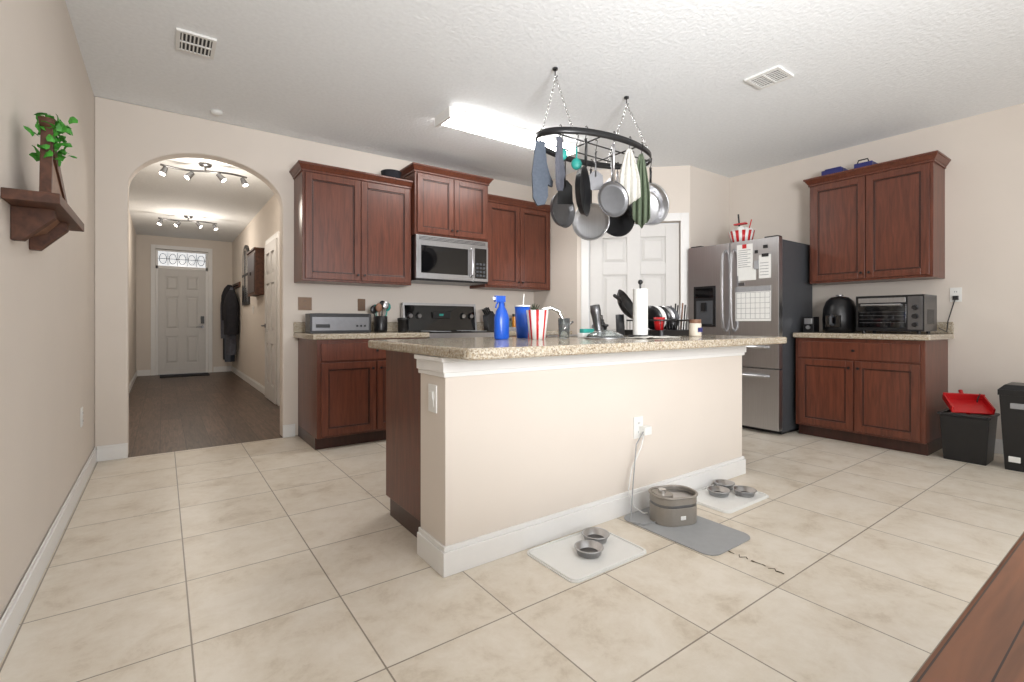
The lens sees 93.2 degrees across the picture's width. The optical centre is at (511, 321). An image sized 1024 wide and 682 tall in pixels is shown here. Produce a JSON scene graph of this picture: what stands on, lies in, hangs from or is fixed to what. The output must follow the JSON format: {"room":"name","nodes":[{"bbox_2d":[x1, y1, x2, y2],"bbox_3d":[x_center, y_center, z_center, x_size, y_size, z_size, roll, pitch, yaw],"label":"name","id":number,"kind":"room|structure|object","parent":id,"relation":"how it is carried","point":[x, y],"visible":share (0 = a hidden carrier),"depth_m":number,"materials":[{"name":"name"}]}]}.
{"room":"kitchen","nodes":[
{"label":"kitchen","id":0,"kind":"room"},
{"bbox_2d":[0,0,135,619],"bbox_3d":[-3.034,-0.325,3.361,0.150,2.750,15.000,0,0,-36],"label":"wall","id":1,"kind":"structure","parent":0,"point":[47,295],"depth_m":2.05,"materials":[{"name":"paint"}]},
{"bbox_2d":[1,127,83,250],"bbox_3d":[-1.752,-0.485,1.831,0.139,0.410,0.620,0,0,-36],"label":"wall shelf","id":2,"kind":"object","parent":1,"relation":"attached to","point":[43,216],"visible":0.98,"depth_m":1.70,"materials":[{"name":"brown wood"}]},
{"bbox_2d":[24,112,77,165],"bbox_3d":[-1.681,-0.669,1.756,0.190,0.188,0.141,0,0,37],"label":"pothos plant","id":3,"kind":"object","parent":2,"relation":"on","point":[48,121],"visible":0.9,"depth_m":1.74,"materials":[{"name":"green plant"}]},
{"bbox_2d":[0,447,96,663],"bbox_3d":[-0.855,0.993,0.481,0.016,0.115,7.780,0,0,-36],"label":"baseboard","id":4,"kind":"structure","parent":1,"relation":"attached to","point":[10,620],"depth_m":1.95,"materials":[{"name":"white wood"}]},
{"bbox_2d":[80,407,82,427],"bbox_3d":[-2.717,0.600,3.059,0.010,0.120,0.075,0,0,-36],"label":"wall outlet","id":5,"kind":"object","parent":1,"relation":"attached to","point":[81,408],"visible":1,"depth_m":3.03,"materials":[{"name":"white plastic"}]},
{"bbox_2d":[129,371,136,391],"bbox_3d":[-5.238,0.993,6.560,0.016,0.115,6.930,0,0,-36],"label":"baseboard","id":6,"kind":"structure","parent":1,"relation":"attached to","point":[131,383],"depth_m":8.01,"materials":[{"name":"white wood"}]},
{"bbox_2d":[136,234,231,375],"bbox_3d":[-6.658,-0.325,9.901,1.620,2.750,0.150,0,0,-36],"label":"wall","id":7,"kind":"structure","parent":0,"point":[143,242],"depth_m":9.56,"materials":[{"name":"paint"}]},
{"bbox_2d":[151,244,211,375],"bbox_3d":[-6.665,-0.237,9.790,1.030,2.575,0.020,0,0,-36],"label":"door frame","id":8,"kind":"structure","parent":7,"relation":"attached to","point":[153,246],"depth_m":9.73,"materials":[{"name":"white wood"}]},
{"bbox_2d":[156,249,207,374],"bbox_3d":[-6.688,-0.195,9.822,0.878,2.490,0.142,0,0,-36],"label":"front door","id":9,"kind":"structure","parent":7,"relation":"in","point":[181,276],"depth_m":9.80,"materials":[{"name":"white wood"}]},
{"bbox_2d":[137,366,231,375],"bbox_3d":[-6.610,0.993,9.833,1.588,0.115,0.016,0,0,-36],"label":"baseboard","id":10,"kind":"structure","parent":7,"relation":"attached to","point":[220,368],"depth_m":10.12,"materials":[{"name":"white wood"}]},
{"bbox_2d":[232,194,279,386],"bbox_3d":[-3.914,-0.325,7.608,0.150,2.750,7.080,0,0,-36],"label":"wall","id":11,"kind":"structure","parent":0,"point":[250,341],"depth_m":7.91,"materials":[{"name":"paint"}]},
{"bbox_2d":[220,282,240,361],"bbox_3d":[-5.611,0.010,9.592,0.280,1.560,1.154,0,0,-36],"label":"coats","id":12,"kind":"object","parent":11,"relation":"attached to","point":[229,306],"visible":1,"depth_m":9.27,"materials":[{"name":"black fabric"}]},
{"bbox_2d":[242,245,249,305],"bbox_3d":[-4.687,-0.825,8.517,0.039,1.050,0.800,0,0,-36],"label":"wall mirror","id":13,"kind":"object","parent":11,"relation":"attached to","point":[245,299],"visible":0.91,"depth_m":8.43,"materials":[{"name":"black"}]},
{"bbox_2d":[232,366,264,394],"bbox_3d":[-3.937,0.993,7.498,0.016,0.115,6.930,0,0,-36],"label":"baseboard","id":14,"kind":"structure","parent":11,"relation":"attached to","point":[255,384],"depth_m":8.17,"materials":[{"name":"white wood"}]},
{"bbox_2d":[246,247,263,296],"bbox_3d":[-3.894,-0.740,7.332,0.139,0.680,0.790,0,0,-36],"label":"upper cabinet","id":15,"kind":"object","parent":11,"relation":"attached to","point":[256,254],"visible":1,"depth_m":7.06,"materials":[{"name":"brown wood"}]},
{"bbox_2d":[261,231,279,405],"bbox_3d":[-3.213,-0.045,6.412,0.109,2.190,0.940,0,0,-36],"label":"hall door","id":16,"kind":"structure","parent":11,"relation":"in","point":[272,247],"depth_m":6.30,"materials":[{"name":"white wood"}]},
{"bbox_2d":[94,96,532,453],"bbox_3d":[-1.425,-0.325,4.952,4.320,2.750,0.140,0,0,-36],"label":"wall","id":17,"kind":"structure","parent":0,"point":[129,138],"depth_m":4.02,"materials":[{"name":"paint"}]},
{"bbox_2d":[97,424,294,461],"bbox_3d":[-2.555,0.993,4.041,1.389,0.115,0.016,0,0,-36],"label":"baseboard","id":18,"kind":"structure","parent":17,"relation":"attached to","point":[115,451],"depth_m":3.70,"materials":[{"name":"white wood"}]},
{"bbox_2d":[298,297,311,309],"bbox_3d":[-1.925,-0.170,4.499,0.120,0.120,0.010,0,0,-36],"label":"wall outlet","id":19,"kind":"object","parent":17,"relation":"attached to","point":[304,303],"visible":1,"depth_m":4.50,"materials":[{"name":"brown plastic"}]},
{"bbox_2d":[289,160,412,286],"bbox_3d":[-1.500,-0.870,4.577,1.050,1.020,0.375,0,0,-36],"label":"upper cabinet","id":20,"kind":"object","parent":17,"relation":"attached to","point":[352,227],"visible":1,"depth_m":4.41,"materials":[{"name":"brown wood"}]},
{"bbox_2d":[381,169,400,177],"bbox_3d":[-1.194,-1.431,4.785,0.200,0.100,0.200,0,0,-36],"label":"basket","id":21,"kind":"object","parent":20,"relation":"on","point":[386,172],"visible":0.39,"depth_m":4.71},
{"bbox_2d":[358,299,364,310],"bbox_3d":[-1.495,-0.170,4.809,0.075,0.120,0.010,0,0,-36],"label":"wall outlet","id":22,"kind":"object","parent":17,"relation":"attached to","point":[361,302],"visible":1,"depth_m":4.81,"materials":[{"name":"brown plastic"}]},
{"bbox_2d":[400,162,493,241],"bbox_3d":[-0.705,-1.200,5.107,0.930,0.680,0.445,0,0,-36],"label":"upper cabinet","id":23,"kind":"object","parent":17,"relation":"attached to","point":[447,203],"visible":0.95,"depth_m":4.91,"materials":[{"name":"brown wood"}]},
{"bbox_2d":[411,234,487,285],"bbox_3d":[-0.700,-0.633,5.099,0.830,0.447,0.463,0,0,-36],"label":"microwave","id":24,"kind":"object","parent":23,"relation":"attached to","point":[436,260],"visible":0.98,"depth_m":4.93,"materials":[{"name":"silver metal"}]},
{"bbox_2d":[470,194,549,291],"bbox_3d":[0.001,-0.885,5.659,0.930,1.010,0.375,0,0,-36],"label":"upper cabinet","id":25,"kind":"object","parent":17,"relation":"attached to","point":[518,247],"visible":0.89,"depth_m":5.51,"materials":[{"name":"brown wood"}]},
{"bbox_2d":[0,371,1023,681],"bbox_3d":[-0.604,1.100,5.112,6.140,0.100,15.000,0,0,-36],"label":"floor","id":26,"kind":"structure","parent":0,"point":[278,559],"depth_m":1.98,"materials":[{"name":"tile"}]},
{"bbox_2d":[160,372,209,377],"bbox_3d":[-6.428,1.044,9.512,0.800,0.012,0.550,0,0,-36],"label":"door mat","id":27,"kind":"object","parent":26,"relation":"on","point":[206,373],"visible":1,"depth_m":9.41,"materials":[{"name":"black rubber"}]},
{"bbox_2d":[298,338,422,449],"bbox_3d":[-1.367,0.598,4.460,0.980,0.905,0.719,0,0,-36],"label":"base cabinet","id":28,"kind":"object","parent":26,"relation":"on","point":[342,382],"visible":0.78,"depth_m":4.08,"materials":[{"name":"brown wood"}]},
{"bbox_2d":[294,322,429,339],"bbox_3d":[-1.382,0.071,4.451,1.025,0.143,0.717,0,0,-36],"label":"countertop","id":29,"kind":"structure","parent":28,"relation":"on","point":[299,327],"depth_m":4.23,"materials":[{"name":"beige stone"}]},
{"bbox_2d":[305,313,370,332],"bbox_3d":[-1.577,0.009,4.410,0.540,0.175,0.180,0,0,-36],"label":"stereo receiver","id":30,"kind":"object","parent":29,"relation":"on","point":[314,322],"visible":0.98,"depth_m":4.33,"materials":[{"name":"silver metal"}]},
{"bbox_2d":[370,301,390,331],"bbox_3d":[-1.287,-0.058,4.743,0.162,0.310,0.155,0,0,4],"label":"utensil crock","id":31,"kind":"object","parent":29,"relation":"on","point":[380,322],"visible":0.99,"depth_m":4.69,"materials":[{"name":"black ceramic"}]},
{"bbox_2d":[397,318,408,331],"bbox_3d":[-1.062,0.027,4.721,0.110,0.140,0.110,0,0,-36],"label":"coffee canister","id":32,"kind":"object","parent":29,"relation":"on","point":[403,323],"visible":0.99,"depth_m":4.67,"materials":[{"name":"black plastic"}]},
{"bbox_2d":[401,303,493,337],"bbox_3d":[-0.583,0.425,4.972,0.874,1.250,0.733,0,0,-36],"label":"range","id":33,"kind":"object","parent":26,"relation":"on","point":[439,320],"visible":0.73,"depth_m":5.15,"materials":[{"name":"black metal"}]},
{"bbox_2d":[386,346,745,577],"bbox_3d":[0.433,0.598,2.999,2.374,0.905,0.842,0,0,-36],"label":"kitchen island","id":34,"kind":"object","parent":26,"relation":"on","point":[515,455],"visible":0.93,"depth_m":2.39,"materials":[{"name":"paint"}]},
{"bbox_2d":[428,384,436,412],"bbox_3d":[-0.346,0.330,2.093,0.013,0.120,0.075,0,0,-36],"label":"light switch","id":35,"kind":"object","parent":34,"relation":"attached to","point":[432,389],"visible":1,"depth_m":2.08,"materials":[{"name":"white plastic"}]},
{"bbox_2d":[368,335,786,359],"bbox_3d":[0.517,0.120,2.950,2.470,0.045,1.120,0,0,-36],"label":"island countertop","id":36,"kind":"structure","parent":34,"relation":"on","point":[471,348],"depth_m":2.29,"materials":[{"name":"stone"}]},
{"bbox_2d":[492,296,508,338],"bbox_3d":[-0.065,-0.025,2.727,0.108,0.245,0.069,0,0,-36],"label":"spray bottle","id":37,"kind":"object","parent":36,"relation":"on","point":[501,318],"visible":0.98,"depth_m":2.70,"materials":[{"name":"blue plastic"}]},
{"bbox_2d":[514,294,529,337],"bbox_3d":[0.064,-0.038,2.955,0.098,0.271,0.098,0,0,-36],"label":"tumbler","id":38,"kind":"object","parent":36,"relation":"on","point":[522,331],"visible":0.93,"depth_m":2.92,"materials":[{"name":"blue plastic"}]},
{"bbox_2d":[526,310,548,338],"bbox_3d":[0.143,0.015,2.742,0.128,0.165,0.128,0,0,-36],"label":"cup","id":39,"kind":"object","parent":36,"relation":"on","point":[536,319],"visible":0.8,"depth_m":2.70,"materials":[{"name":"red plastic"}]},
{"bbox_2d":[541,306,572,336],"bbox_3d":[0.282,-0.001,3.053,0.256,0.197,0.062,0,0,-20],"label":"sink faucet","id":40,"kind":"object","parent":36,"relation":"on","point":[558,311],"visible":0.22,"depth_m":3.05,"materials":[{"name":"silver metal"}]},
{"bbox_2d":[546,334,577,336],"bbox_3d":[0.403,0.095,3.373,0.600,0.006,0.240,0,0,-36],"label":"sink","id":41,"kind":"object","parent":36,"relation":"in","point":[572,335],"visible":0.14,"depth_m":3.39,"materials":[{"name":"silver metal"}]},
{"bbox_2d":[558,318,569,338],"bbox_3d":[0.310,0.037,2.887,0.072,0.120,0.072,0,0,-36],"label":"drinking glass","id":42,"kind":"object","parent":36,"relation":"on","point":[563,323],"visible":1,"depth_m":2.86,"materials":[{"name":"clear glass"}]},
{"bbox_2d":[578,329,593,337],"bbox_3d":[0.467,0.070,3.012,0.120,0.055,0.060,0,0,-36],"label":"sponge caddy","id":43,"kind":"object","parent":36,"relation":"on","point":[583,333],"visible":0.69,"depth_m":2.98,"materials":[{"name":"white plastic"}]},
{"bbox_2d":[590,304,602,330],"bbox_3d":[0.547,-0.005,3.107,0.104,0.218,0.068,0,0,-36],"label":"sprayer","id":44,"kind":"object","parent":36,"relation":"on","point":[595,310],"visible":0.63,"depth_m":3.08,"materials":[{"name":"silver metal"}]},
{"bbox_2d":[584,324,625,338],"bbox_3d":[0.550,0.055,2.862,0.241,0.085,0.241,0,0,-36],"label":"lid","id":45,"kind":"object","parent":36,"relation":"on","point":[598,334],"visible":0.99,"depth_m":2.79,"materials":[{"name":"silver metal"}]},
{"bbox_2d":[613,289,632,335],"bbox_3d":[0.786,-0.066,3.323,0.161,0.330,0.356,0,0,16],"label":"pan","id":46,"kind":"object","parent":36,"relation":"on","point":[625,303],"visible":0.91,"depth_m":3.41,"materials":[{"name":"black metal"}]},
{"bbox_2d":[628,280,652,336],"bbox_3d":[0.829,-0.088,3.125,0.160,0.371,0.160,0,0,-36],"label":"paper towel holder","id":47,"kind":"object","parent":36,"relation":"on","point":[640,296],"visible":0.91,"depth_m":3.08,"materials":[{"name":"white paper"}]},
{"bbox_2d":[626,336,677,337],"bbox_3d":[0.862,0.089,2.934,0.351,0.012,0.132,0,0,-36],"label":"dish towel","id":48,"kind":"object","parent":36,"relation":"on","point":[641,336],"visible":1,"depth_m":2.88,"materials":[{"name":"fabric"}]},
{"bbox_2d":[625,303,688,335],"bbox_3d":[1.112,-0.022,3.600,0.475,0.240,0.360,0,0,-36],"label":"dish drying rack","id":49,"kind":"object","parent":36,"relation":"on","point":[662,320],"visible":0.91,"depth_m":3.50,"materials":[{"name":"black plastic"}]},
{"bbox_2d":[689,319,702,335],"bbox_3d":[1.253,0.040,3.306,0.080,0.115,0.082,0,0,-36],"label":"candle jar","id":50,"kind":"object","parent":36,"relation":"on","point":[695,326],"visible":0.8,"depth_m":3.27,"materials":[{"name":"white glass"}]},
{"bbox_2d":[633,416,642,438],"bbox_3d":[0.708,0.590,2.711,0.075,0.120,0.010,0,0,-36],"label":"wall outlet","id":51,"kind":"object","parent":34,"relation":"attached to","point":[637,421],"visible":1,"depth_m":2.70,"materials":[{"name":"white plastic"}]},
{"bbox_2d":[628,425,655,524],"bbox_3d":[0.695,0.813,2.618,0.138,0.456,0.276,0,0,11],"label":"power adapter","id":52,"kind":"object","parent":51,"relation":"attached to","point":[645,430],"visible":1,"depth_m":2.62,"materials":[{"name":"white plastic"}]},
{"bbox_2d":[527,527,645,582],"bbox_3d":[0.341,1.044,2.203,0.470,0.013,0.335,0,0,-36],"label":"mat","id":53,"kind":"object","parent":26,"relation":"on","point":[560,556],"visible":0.82,"depth_m":2.15,"materials":[{"name":"white plastic"}]},
{"bbox_2d":[574,527,609,558],"bbox_3d":[0.373,1.026,2.248,0.131,0.034,0.280,0,0,22],"label":"pet bowls","id":54,"kind":"object","parent":53,"relation":"on","point":[592,547],"visible":1,"depth_m":2.23,"materials":[{"name":"silver metal"}]},
{"bbox_2d":[624,507,749,555],"bbox_3d":[0.879,1.047,2.474,0.360,0.006,0.545,0,0,-36],"label":"floor mat","id":55,"kind":"object","parent":26,"relation":"on","point":[707,537],"visible":0.79,"depth_m":2.38,"materials":[{"name":"rubber"}]},
{"bbox_2d":[648,485,697,526],"bbox_3d":[0.852,0.961,2.562,0.253,0.166,0.193,0,0,-16],"label":"fountain","id":56,"kind":"object","parent":55,"relation":"on","point":[670,505],"visible":1,"depth_m":2.49,"materials":[{"name":"grey plastic"}]},
{"bbox_2d":[696,484,768,512],"bbox_3d":[1.278,1.044,2.904,0.470,0.013,0.315,0,0,-36],"label":"mat","id":57,"kind":"object","parent":26,"relation":"on","point":[733,502],"visible":0.57,"depth_m":2.83,"materials":[{"name":"white plastic"}]},
{"bbox_2d":[688,235,811,434],"bbox_3d":[2.412,0.125,4.982,0.780,1.850,0.940,0,0,-36],"label":"refrigerator","id":58,"kind":"object","parent":26,"relation":"on","point":[768,371],"visible":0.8,"depth_m":4.61,"materials":[{"name":"silver metal"}]},
{"bbox_2d":[729,214,754,242],"bbox_3d":[2.349,-0.951,4.949,0.250,0.299,0.250,0,0,-36],"label":"bucket","id":59,"kind":"object","parent":58,"relation":"on","point":[741,233],"visible":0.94,"depth_m":4.87,"materials":[{"name":"red plastic"}]},
{"bbox_2d":[735,285,770,320],"bbox_3d":[2.293,-0.175,4.612,0.004,0.330,0.340,0,0,-36],"label":"calendar","id":60,"kind":"object","parent":58,"relation":"attached to","point":[752,303],"visible":1,"depth_m":4.60,"materials":[{"name":"white paper"}]},
{"bbox_2d":[737,243,770,285],"bbox_3d":[2.293,-0.550,4.603,0.014,0.400,0.325,0,0,-36],"label":"notes","id":61,"kind":"object","parent":58,"relation":"attached to","point":[745,270],"visible":1,"depth_m":4.63,"materials":[{"name":"white paper"}]},
{"bbox_2d":[796,337,947,455],"bbox_3d":[3.164,0.598,4.310,0.659,0.905,0.950,0,0,-36],"label":"base cabinet","id":62,"kind":"object","parent":26,"relation":"on","point":[887,394],"visible":0.97,"depth_m":4.04,"materials":[{"name":"brown wood"}]},
{"bbox_2d":[793,322,953,340],"bbox_3d":[3.172,0.071,4.297,0.662,0.143,1.000,0,0,-36],"label":"countertop","id":63,"kind":"structure","parent":62,"relation":"on","point":[939,334],"depth_m":4.11,"materials":[{"name":"beige stone"}]},
{"bbox_2d":[803,317,818,331],"bbox_3d":[2.834,0.024,4.589,0.135,0.147,0.090,0,0,-36],"label":"can opener","id":64,"kind":"object","parent":63,"relation":"on","point":[810,324],"visible":0.92,"depth_m":4.56,"materials":[{"name":"black plastic"}]},
{"bbox_2d":[822,295,855,332],"bbox_3d":[3.011,-0.077,4.478,0.334,0.349,0.276,0,0,-6],"label":"air fryer","id":65,"kind":"object","parent":63,"relation":"on","point":[839,313],"visible":0.98,"depth_m":4.37,"materials":[{"name":"black plastic"}]},
{"bbox_2d":[856,294,936,333],"bbox_3d":[3.274,-0.063,4.142,0.384,0.320,0.471,0,0,-36],"label":"toaster oven","id":66,"kind":"object","parent":63,"relation":"on","point":[917,313],"visible":0.99,"depth_m":4.02,"materials":[{"name":"silver metal"}]},
{"bbox_2d":[939,296,958,331],"bbox_3d":[3.663,-0.066,4.070,0.165,0.308,0.043,0,0,6],"label":"cord","id":67,"kind":"object","parent":63,"relation":"on","point":[954,298],"visible":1,"depth_m":4.07,"materials":[{"name":"black plastic"}]},
{"bbox_2d":[911,533,1023,681],"bbox_3d":[1.294,0.670,0.428,1.800,0.760,1.080,0,0,-36],"label":"dining table","id":68,"kind":"object","parent":26,"relation":"on","point":[986,643],"visible":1,"depth_m":0.45,"materials":[{"name":"brown wood"}]},
{"bbox_2d":[937,408,999,465],"bbox_3d":[3.482,0.870,3.694,0.300,0.360,0.300,0,0,-36],"label":"trash can","id":69,"kind":"object","parent":26,"relation":"on","point":[971,438],"visible":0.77,"depth_m":3.61,"materials":[{"name":"black plastic"}]},
{"bbox_2d":[942,389,995,414],"bbox_3d":[3.475,0.617,3.700,0.250,0.178,0.236,0,0,24],"label":"dustpan","id":70,"kind":"object","parent":69,"relation":"on","point":[960,402],"visible":1,"depth_m":3.69,"materials":[{"name":"red plastic"}]},
{"bbox_2d":[997,382,1023,471],"bbox_3d":[3.682,0.748,3.425,0.304,0.605,0.304,0,0,-36],"label":"trash can","id":71,"kind":"object","parent":26,"relation":"on","point":[1011,395],"visible":1,"depth_m":3.41,"materials":[{"name":"black plastic"}]},
{"bbox_3d":[0.115,0.598,5.529,0.895,0.905,0.719,0,0,-36],"label":"base cabinet","id":72,"kind":"object","parent":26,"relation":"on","visible":0},
{"bbox_2d":[477,322,571,335],"bbox_3d":[0.113,0.071,5.529,0.900,0.143,0.717,0,0,-36],"label":"countertop","id":73,"kind":"structure","parent":72,"relation":"on","point":[480,325],"depth_m":5.37,"materials":[{"name":"beige stone"}]},
{"bbox_2d":[482,307,494,330],"bbox_3d":[-0.248,-0.035,5.431,0.189,0.265,0.100,0,0,-36],"label":"knife block","id":74,"kind":"object","parent":73,"relation":"on","point":[488,317],"visible":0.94,"depth_m":5.39,"materials":[{"name":"black plastic"}]},
{"bbox_2d":[509,314,515,329],"bbox_3d":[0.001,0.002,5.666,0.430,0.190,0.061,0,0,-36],"label":"spice jar","id":75,"kind":"object","parent":73,"relation":"on","point":[512,321],"visible":0.15,"depth_m":5.66,"materials":[{"name":"orange plastic"}]},
{"bbox_2d":[65,0,1023,241],"bbox_3d":[-0.604,-1.750,5.112,6.140,0.100,15.000,0,0,-36],"label":"ceiling","id":76,"kind":"structure","parent":0,"point":[369,76],"depth_m":3.30,"materials":[{"name":"white paint"}]},
{"bbox_2d":[157,215,217,229],"bbox_3d":[-5.185,-1.605,7.756,0.814,0.189,0.146,0,0,-29],"label":"track light","id":77,"kind":"object","parent":76,"relation":"attached to","point":[160,221],"visible":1,"depth_m":7.74,"materials":[{"name":"silver metal"}]},
{"bbox_2d":[176,27,216,58],"bbox_3d":[-1.927,-1.692,2.950,0.200,0.015,0.250,0,0,-36],"label":"ceiling vent","id":78,"kind":"object","parent":76,"relation":"attached to","point":[187,41],"depth_m":2.93,"materials":[{"name":"white metal"}]},
{"bbox_2d":[158,162,248,186],"bbox_3d":[-3.292,-1.605,5.200,0.814,0.189,0.146,0,0,-29],"label":"track light","id":79,"kind":"object","parent":76,"relation":"attached to","point":[205,165],"visible":1,"depth_m":5.18,"materials":[{"name":"silver metal"}]},
{"bbox_2d":[210,109,222,115],"bbox_3d":[-2.383,-1.685,3.903,0.088,0.030,0.088,0,0,-36],"label":"smoke detector","id":80,"kind":"object","parent":76,"relation":"attached to","point":[216,112],"visible":1,"depth_m":3.88,"materials":[{"name":"white plastic"}]},
{"bbox_2d":[435,106,578,155],"bbox_3d":[0.001,-1.657,4.316,1.398,0.084,0.248,0,0,-36],"label":"fluorescent ceiling light","id":81,"kind":"object","parent":76,"relation":"attached to","point":[452,117],"visible":0.74,"depth_m":4.12,"materials":[{"name":"white plastic"}]},
{"bbox_2d":[535,67,650,169],"bbox_3d":[0.605,-1.454,3.469,1.057,0.492,0.530,0,0,-36],"label":"pot rack","id":82,"kind":"object","parent":76,"relation":"hanging from","point":[552,130],"visible":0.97,"depth_m":3.29,"materials":[{"name":"black metal"}]},
{"bbox_2d":[531,128,552,205],"bbox_3d":[0.198,-1.015,3.168,0.140,0.510,0.024,0,0,-11],"label":"oven mitt","id":83,"kind":"object","parent":82,"relation":"hanging from","point":[541,178],"visible":1,"depth_m":3.15,"materials":[{"name":"blue fabric"}]},
{"bbox_2d":[555,124,565,190],"bbox_3d":[0.312,-1.055,3.119,0.024,0.430,0.140,0,0,24],"label":"oven mitt","id":84,"kind":"object","parent":82,"relation":"hanging from","point":[560,174],"visible":1,"depth_m":3.08,"materials":[{"name":"grey fabric"}]},
{"bbox_2d":[550,193,574,227],"bbox_3d":[0.377,-0.988,3.624,0.053,0.567,0.272,0,0,44],"label":"skillet","id":85,"kind":"object","parent":82,"relation":"hanging from","point":[563,215],"visible":0.7,"depth_m":3.65,"materials":[{"name":"grey metal"}]},
{"bbox_2d":[557,144,572,203],"bbox_3d":[0.374,-1.046,3.416,0.110,0.431,0.017,0,0,-4],"label":"spatula","id":86,"kind":"object","parent":82,"relation":"hanging from","point":[565,196],"visible":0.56,"depth_m":3.41,"materials":[{"name":"black plastic"}]},
{"bbox_2d":[571,134,581,169],"bbox_3d":[0.431,-1.138,3.232,0.072,0.245,0.039,0,0,6],"label":"ladle","id":87,"kind":"object","parent":82,"relation":"hanging from","point":[576,163],"visible":0.95,"depth_m":3.22,"materials":[{"name":"teal plastic"}]},
{"bbox_2d":[575,126,590,215],"bbox_3d":[0.463,-0.978,3.131,0.053,0.587,0.322,0,0,21],"label":"frying pan","id":88,"kind":"object","parent":82,"relation":"hanging from","point":[582,180],"visible":1,"depth_m":3.18,"materials":[{"name":"black metal"}]},
{"bbox_2d":[572,159,609,239],"bbox_3d":[0.616,-0.953,3.777,0.292,0.637,0.053,0,0,14],"label":"frying pan","id":89,"kind":"object","parent":82,"relation":"hanging from","point":[593,226],"visible":0.86,"depth_m":3.79,"materials":[{"name":"silver metal"}]},
{"bbox_2d":[589,139,602,189],"bbox_3d":[0.577,-1.085,3.341,0.110,0.351,0.017,0,0,-4],"label":"slotted turner","id":90,"kind":"object","parent":82,"relation":"hanging from","point":[596,178],"visible":0.94,"depth_m":3.34,"materials":[{"name":"silver plastic"}]},
{"bbox_2d":[598,131,628,216],"bbox_3d":[0.674,-0.983,3.216,0.242,0.577,0.026,0,0,-20],"label":"frying pan","id":91,"kind":"object","parent":82,"relation":"hanging from","point":[613,198],"visible":1,"depth_m":3.22,"materials":[{"name":"silver metal"}]},
{"bbox_2d":[606,162,634,236],"bbox_3d":[0.829,-0.973,3.850,0.312,0.597,0.063,0,0,-16],"label":"saute pan","id":92,"kind":"object","parent":82,"relation":"hanging from","point":[620,226],"visible":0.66,"depth_m":3.88,"materials":[{"name":"black metal"}]},
{"bbox_2d":[619,136,640,204],"bbox_3d":[0.799,-1.037,3.303,0.144,0.468,0.066,0,0,0],"label":"kitchen towel","id":93,"kind":"object","parent":82,"relation":"hanging from","point":[629,177],"visible":0.93,"depth_m":3.29,"materials":[{"name":"white fabric"}]},
{"bbox_2d":[632,142,649,227],"bbox_3d":[0.908,-0.967,3.407,0.124,0.607,0.066,0,0,14],"label":"kitchen towel","id":94,"kind":"object","parent":82,"relation":"hanging from","point":[641,206],"visible":0.8,"depth_m":3.40,"materials":[{"name":"green fabric"}]},
{"bbox_2d":[628,158,668,224],"bbox_3d":[1.054,-1.008,3.769,0.332,0.527,0.113,0,0,-16],"label":"frying pan","id":95,"kind":"object","parent":82,"relation":"hanging from","point":[659,201],"visible":0.55,"depth_m":3.81,"materials":[{"name":"silver metal"}]},
{"bbox_2d":[745,65,793,89],"bbox_3d":[1.783,-1.692,3.357,0.220,0.015,0.230,0,0,-36],"label":"ceiling vent","id":96,"kind":"object","parent":76,"relation":"attached to","point":[774,75],"depth_m":3.34,"materials":[{"name":"white metal"}]},
{"bbox_2d":[533,171,576,334],"bbox_3d":[0.550,-0.325,5.803,0.120,2.750,0.790,0,0,-36],"label":"wall","id":97,"kind":"structure","parent":0,"point":[562,294],"depth_m":5.66,"materials":[{"name":"paint"}]},
{"bbox_2d":[577,165,689,333],"bbox_3d":[1.341,-0.325,5.399,1.216,2.750,0.100,0,0,9],"label":"wall","id":98,"kind":"structure","parent":0,"point":[675,180],"depth_m":5.29,"materials":[{"name":"paint"}]},
{"bbox_2d":[581,213,688,330],"bbox_3d":[1.353,-0.068,5.378,1.156,2.235,0.118,0,0,9],"label":"pantry door","id":99,"kind":"structure","parent":98,"relation":"in","point":[649,254],"depth_m":5.38,"materials":[{"name":"white wood"}]},
{"bbox_2d":[690,165,729,247],"bbox_3d":[2.208,-0.325,5.537,0.780,2.750,0.140,0,0,-36],"label":"wall","id":100,"kind":"structure","parent":0,"point":[709,191],"depth_m":5.46,"materials":[{"name":"paint"}]},
{"bbox_2d":[730,103,1023,439],"bbox_3d":[4.369,-0.325,3.336,0.150,2.750,6.300,0,0,-36],"label":"wall","id":101,"kind":"structure","parent":0,"point":[984,174],"depth_m":4.02,"materials":[{"name":"paint"}]},
{"bbox_2d":[803,150,950,284],"bbox_3d":[3.274,-0.875,4.401,0.375,1.010,1.010,0,0,-36],"label":"upper cabinet","id":102,"kind":"object","parent":101,"relation":"attached to","point":[884,221],"visible":1,"depth_m":4.22,"materials":[{"name":"brown wood"}]},
{"bbox_2d":[821,166,847,175],"bbox_3d":[3.094,-1.423,4.635,0.160,0.083,0.180,0,0,-36],"label":"case","id":103,"kind":"object","parent":102,"relation":"on","point":[836,169],"visible":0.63,"depth_m":4.58,"materials":[{"name":"blue plastic"}]},
{"bbox_2d":[854,158,876,168],"bbox_3d":[3.229,-1.429,4.412,0.160,0.093,0.140,0,0,-36],"label":"case","id":104,"kind":"object","parent":102,"relation":"on","point":[868,162],"visible":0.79,"depth_m":4.36,"materials":[{"name":"blue plastic"}]},
{"bbox_2d":[950,287,961,301],"bbox_3d":[3.737,-0.230,4.075,0.010,0.120,0.075,0,0,-36],"label":"wall outlet","id":105,"kind":"object","parent":101,"relation":"attached to","point":[957,291],"visible":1,"depth_m":4.07,"materials":[{"name":"white plastic"}]},
{"bbox_2d":[994,439,1003,453],"bbox_3d":[4.931,0.993,2.415,0.016,0.115,4.150,0,0,-36],"label":"baseboard","id":106,"kind":"structure","parent":101,"relation":"attached to","point":[998,442],"depth_m":3.86,"materials":[{"name":"white wood"}]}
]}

